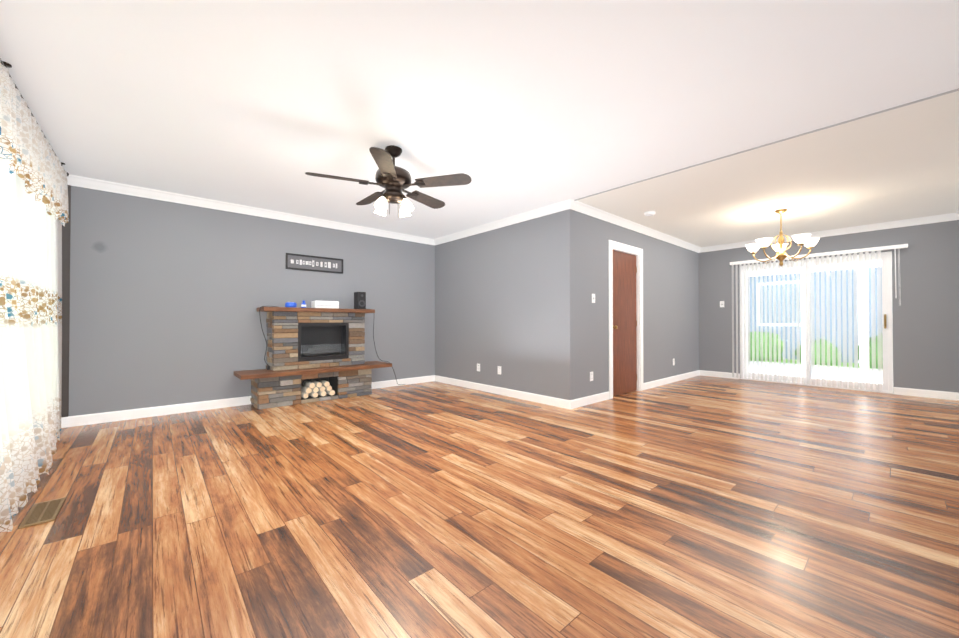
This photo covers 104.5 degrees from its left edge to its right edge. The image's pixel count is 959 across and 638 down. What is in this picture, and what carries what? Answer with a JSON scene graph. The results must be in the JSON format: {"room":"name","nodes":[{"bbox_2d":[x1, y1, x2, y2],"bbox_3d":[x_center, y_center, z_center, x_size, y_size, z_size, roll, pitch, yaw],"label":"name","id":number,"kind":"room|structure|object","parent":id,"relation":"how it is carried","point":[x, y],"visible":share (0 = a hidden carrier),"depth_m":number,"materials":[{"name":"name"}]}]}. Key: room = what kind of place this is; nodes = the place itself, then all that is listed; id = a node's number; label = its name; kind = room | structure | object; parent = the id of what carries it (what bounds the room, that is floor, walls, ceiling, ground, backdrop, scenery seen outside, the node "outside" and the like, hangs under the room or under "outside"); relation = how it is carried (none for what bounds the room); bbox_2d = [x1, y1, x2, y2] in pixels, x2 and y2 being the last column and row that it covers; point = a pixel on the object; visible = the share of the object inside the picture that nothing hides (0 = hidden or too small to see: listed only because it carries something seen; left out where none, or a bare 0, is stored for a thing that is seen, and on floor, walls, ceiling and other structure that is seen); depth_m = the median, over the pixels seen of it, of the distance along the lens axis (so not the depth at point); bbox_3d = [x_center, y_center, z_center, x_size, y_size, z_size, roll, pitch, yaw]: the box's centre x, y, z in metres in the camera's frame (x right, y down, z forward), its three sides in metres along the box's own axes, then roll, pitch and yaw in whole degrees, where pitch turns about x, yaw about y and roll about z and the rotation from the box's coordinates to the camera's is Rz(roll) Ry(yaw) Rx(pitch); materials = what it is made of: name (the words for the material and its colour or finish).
{"room":"living room","nodes":[
{"label":"living room","id":0,"kind":"room"},
{"bbox_2d":[69,186,434,415],"bbox_3d":[-2.474,-0.158,5.053,4.700,2.440,0.150,0,-1,-41],"label":"wall","id":1,"kind":"structure","parent":0,"point":[167,299],"depth_m":4.29,"materials":[{"name":"grey paint"}]},
{"bbox_2d":[61,185,70,416],"bbox_3d":[-4.014,-0.178,3.587,0.080,2.247,0.014,0,-1,-41],"label":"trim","id":2,"kind":"structure","parent":1,"relation":"attached to","point":[66,230],"depth_m":3.59,"materials":[{"name":"grey paint"}]},
{"bbox_2d":[61,396,250,427],"bbox_3d":[-3.441,1.002,4.082,1.618,0.102,0.014,0,-1,-41],"label":"baseboard","id":3,"kind":"structure","parent":1,"relation":"attached to","point":[86,419],"depth_m":3.99,"materials":[{"name":"paint"}]},
{"bbox_2d":[67,174,434,244],"bbox_3d":[-2.367,-1.335,5.011,4.310,0.088,0.072,0,-1,-41],"label":"crown molding","id":4,"kind":"structure","parent":1,"relation":"attached to","point":[137,191],"depth_m":4.43,"materials":[{"name":"paint"}]},
{"bbox_2d":[286,253,342,273],"bbox_3d":[-2.260,-0.763,5.134,0.760,0.210,0.020,0,-1,-41],"label":"sign","id":5,"kind":"object","parent":1,"relation":"attached to","point":[311,263],"visible":1,"depth_m":5.11,"materials":[{"name":"black plastic"}]},
{"bbox_2d":[371,375,432,388],"bbox_3d":[-1.283,1.019,5.983,1.328,0.102,0.014,0,-1,-41],"label":"baseboard","id":6,"kind":"structure","parent":1,"relation":"attached to","point":[389,383],"depth_m":6.00,"materials":[{"name":"paint"}]},
{"bbox_2d":[0,375,958,637],"bbox_3d":[1.101,1.114,4.160,8.900,0.120,6.200,0,-1,-41],"label":"floor","id":7,"kind":"structure","parent":0,"point":[706,507],"depth_m":1.91,"materials":[{"name":"brown wood"}]},
{"bbox_2d":[18,497,65,528],"bbox_3d":[-2.324,1.029,1.983,0.120,0.008,0.320,0,-1,-41],"label":"floor vent","id":8,"kind":"object","parent":7,"relation":"in","point":[43,512],"visible":1,"depth_m":1.97,"materials":[{"name":"metal"}]},
{"bbox_2d":[234,306,404,409],"bbox_3d":[-1.936,0.445,5.088,2.341,1.235,0.499,0,-1,-41],"label":"fireplace","id":9,"kind":"object","parent":7,"relation":"on","point":[315,354],"visible":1,"depth_m":4.81,"materials":[{"name":"stone"}]},
{"bbox_2d":[285,300,305,307],"bbox_3d":[-2.338,-0.191,4.727,0.248,0.097,0.135,0,-1,-41],"label":"gadget","id":10,"kind":"object","parent":9,"relation":"on","point":[293,304],"visible":0.9,"depth_m":4.66,"materials":[{"name":"plastic"}]},
{"bbox_2d":[311,301,338,308],"bbox_3d":[-2.077,-0.189,5.003,0.310,0.100,0.172,0,-1,-41],"label":"router","id":11,"kind":"object","parent":9,"relation":"on","point":[324,304],"visible":0.9,"depth_m":4.93,"materials":[{"name":"plastic"}]},
{"bbox_2d":[354,292,365,308],"bbox_3d":[-1.720,-0.261,5.347,0.120,0.250,0.148,0,-1,-41],"label":"speaker","id":12,"kind":"object","parent":9,"relation":"on","point":[359,300],"visible":0.96,"depth_m":5.30},
{"bbox_2d":[0,0,958,246],"bbox_3d":[1.101,-1.446,4.184,8.900,0.120,6.200,0,-1,-41],"label":"ceiling","id":13,"kind":"structure","parent":0,"point":[510,108],"depth_m":2.42,"materials":[{"name":"paint"}]},
{"bbox_2d":[0,58,68,175],"bbox_3d":[-2.520,-1.375,1.939,0.050,0.062,4.120,0,-1,-41],"label":"curtain rod","id":14,"kind":"object","parent":13,"relation":"attached to","point":[6,64],"visible":0.31,"depth_m":2.09,"materials":[{"name":"brown metal"}]},
{"bbox_2d":[0,63,67,531],"bbox_3d":[-2.514,-0.169,1.980,0.172,2.365,3.790,0,-1,-41],"label":"sheer curtain","id":15,"kind":"object","parent":14,"relation":"hanging from","point":[33,198],"visible":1,"depth_m":2.32,"materials":[{"name":"white fabric"}]},
{"bbox_2d":[305,145,471,216],"bbox_3d":[-0.740,-1.116,3.097,1.262,0.560,1.211,0,-1,-41],"label":"fan","id":16,"kind":"object","parent":13,"relation":"hanging from","point":[392,179],"visible":1,"depth_m":2.97,"materials":[{"name":"brown wood"}]},
{"bbox_2d":[644,211,655,215],"bbox_3d":[2.203,-1.362,4.807,0.136,0.036,0.136,0,-1,-41],"label":"smoke detector","id":17,"kind":"object","parent":13,"relation":"attached to","point":[649,213],"visible":0.98,"depth_m":4.77,"materials":[{"name":"white plastic"}]},
{"bbox_2d":[574,88,958,200],"bbox_3d":[2.095,-1.391,3.206,0.024,0.008,3.120,0,-1,-41],"label":"trim","id":18,"kind":"structure","parent":13,"relation":"attached to","point":[913,102],"depth_m":2.83,"materials":[{"name":"white paint"}]},
{"bbox_2d":[745,209,819,266],"bbox_3d":[3.822,-1.022,4.737,0.747,0.718,0.738,0,-1,-41],"label":"chandelier","id":19,"kind":"object","parent":13,"relation":"hanging from","point":[781,255],"visible":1,"depth_m":4.66,"materials":[{"name":"gold metal"}]},
{"bbox_2d":[435,209,577,399],"bbox_3d":[0.201,-0.155,5.458,0.150,2.440,2.780,0,-1,-41],"label":"wall","id":20,"kind":"structure","parent":0,"point":[506,298],"depth_m":5.05,"materials":[{"name":"grey paint"}]},
{"bbox_2d":[435,201,563,244],"bbox_3d":[0.134,-1.331,5.377,0.072,0.088,2.670,0,-1,-41],"label":"crown molding","id":21,"kind":"structure","parent":20,"relation":"attached to","point":[557,207],"depth_m":5.13,"materials":[{"name":"paint"}]},
{"bbox_2d":[433,375,572,408],"bbox_3d":[0.144,1.013,5.388,0.014,0.102,2.794,0,-1,-41],"label":"baseboard","id":22,"kind":"structure","parent":20,"relation":"attached to","point":[563,403],"depth_m":5.08,"materials":[{"name":"paint"}]},
{"bbox_2d":[577,212,698,397],"bbox_3d":[2.702,-0.151,5.909,4.200,2.440,0.150,0,-1,-41],"label":"wall","id":23,"kind":"structure","parent":0,"point":[670,302],"depth_m":5.70,"materials":[{"name":"grey paint"}]},
{"bbox_2d":[573,391,608,408],"bbox_3d":[1.395,1.007,4.637,0.850,0.102,0.014,0,-1,-41],"label":"baseboard","id":24,"kind":"structure","parent":23,"relation":"attached to","point":[583,401],"depth_m":4.61,"materials":[{"name":"paint"}]},
{"bbox_2d":[613,250,636,395],"bbox_3d":[2.063,0.055,5.274,0.761,2.001,0.102,0,-1,-41],"label":"door leaf","id":25,"kind":"structure","parent":23,"relation":"in","point":[624,330],"depth_m":5.29,"materials":[{"name":"brown wood"}]},
{"bbox_2d":[608,240,642,398],"bbox_3d":[2.033,0.006,5.306,0.970,2.115,0.168,0,-1,-41],"label":"door frame","id":26,"kind":"structure","parent":23,"relation":"attached to","point":[629,249],"depth_m":5.46,"materials":[{"name":"paint"}]},
{"bbox_2d":[563,199,702,252],"bbox_3d":[2.636,-1.328,5.714,4.272,0.088,0.072,0,-1,-41],"label":"crown molding","id":27,"kind":"structure","parent":23,"relation":"attached to","point":[578,206],"depth_m":5.17,"materials":[{"name":"paint"}]},
{"bbox_2d":[643,370,700,389],"bbox_3d":[3.334,1.022,6.346,2.360,0.102,0.014,0,-1,-41],"label":"baseboard","id":28,"kind":"structure","parent":23,"relation":"attached to","point":[655,383],"depth_m":6.21,"materials":[{"name":"paint"}]},
{"bbox_2d":[699,220,958,393],"bbox_3d":[5.352,-0.150,5.965,0.150,2.440,3.270,0,-1,-41],"label":"wall","id":29,"kind":"structure","parent":0,"point":[926,334],"depth_m":5.17,"materials":[{"name":"grey paint"}]},
{"bbox_2d":[701,370,739,378],"bbox_3d":[4.437,1.027,6.868,0.014,0.102,0.628,0,-1,-41],"label":"baseboard","id":30,"kind":"structure","parent":29,"relation":"attached to","point":[703,373],"depth_m":6.87,"materials":[{"name":"paint"}]},
{"bbox_2d":[740,251,892,393],"bbox_3d":[5.292,0.056,5.989,0.166,2.027,1.826,0,-1,-41],"label":"sliding glass door","id":31,"kind":"structure","parent":29,"relation":"in","point":[887,333],"depth_m":5.59,"materials":[{"name":"white plastic"}]},
{"bbox_2d":[730,244,907,390],"bbox_3d":[5.220,0.002,5.907,0.121,2.065,2.100,0,-1,-41],"label":"vertical blinds","id":32,"kind":"object","parent":29,"relation":"attached to","point":[861,302],"visible":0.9,"depth_m":5.80,"materials":[{"name":"white plastic"}]},
{"bbox_2d":[703,213,954,251],"bbox_3d":[5.219,-1.326,5.958,0.072,0.088,2.940,0,-1,-41],"label":"crown molding","id":33,"kind":"structure","parent":29,"relation":"attached to","point":[951,216],"depth_m":5.49,"materials":[{"name":"paint"}]},
{"bbox_2d":[894,387,958,400],"bbox_3d":[6.055,1.010,5.032,0.014,0.102,0.598,0,-1,-41],"label":"baseboard","id":34,"kind":"structure","parent":29,"relation":"attached to","point":[897,390],"depth_m":5.02,"materials":[{"name":"paint"}]},
{"bbox_2d":[955,207,958,219],"bbox_3d":[3.027,-1.362,1.996,8.600,0.088,0.072,0,-1,-41],"label":"crown molding","id":35,"kind":"structure","parent":29,"relation":"attached to","point":[957,212],"depth_m":4.83,"materials":[{"name":"paint"}]},
{"label":"outside","id":36,"kind":"structure","parent":0,"visible":0},
{"bbox_2d":[763,359,882,368],"bbox_3d":[0.325,1.294,7.007,70.000,0.170,70.000,0,-1,-41],"label":"lawn","id":37,"kind":"structure","parent":36,"point":[825,365],"depth_m":10.35,"materials":[{"name":"green plant"}]},
{"bbox_2d":[750,331,882,367],"bbox_3d":[10.329,0.690,9.085,1.807,1.077,10.524,0,-1,-41],"label":"hedge","id":38,"kind":"object","parent":37,"relation":"on","point":[800,350],"depth_m":10.88,"materials":[{"name":"green plant"}]},
{"bbox_2d":[751,361,882,383],"bbox_3d":[6.852,1.158,7.427,4.050,0.110,7.000,0,-1,-41],"label":"patio slab","id":39,"kind":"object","parent":37,"relation":"on","point":[816,371],"depth_m":7.83,"materials":[{"name":"white concrete"}]},
{"bbox_2d":[750,260,881,373],"bbox_3d":[6.583,-0.121,7.002,3.030,2.440,4.900,0,-1,-41],"label":"pergola","id":40,"kind":"object","parent":39,"relation":"on","point":[790,272],"depth_m":7.66,"materials":[{"name":"white wood"}]},
{"bbox_2d":[750,267,892,362],"bbox_3d":[14.135,-2.406,12.543,8.800,7.330,18.600,0,-1,-41],"label":"house","id":41,"kind":"structure","parent":37,"relation":"on","point":[790,276],"depth_m":11.13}
]}

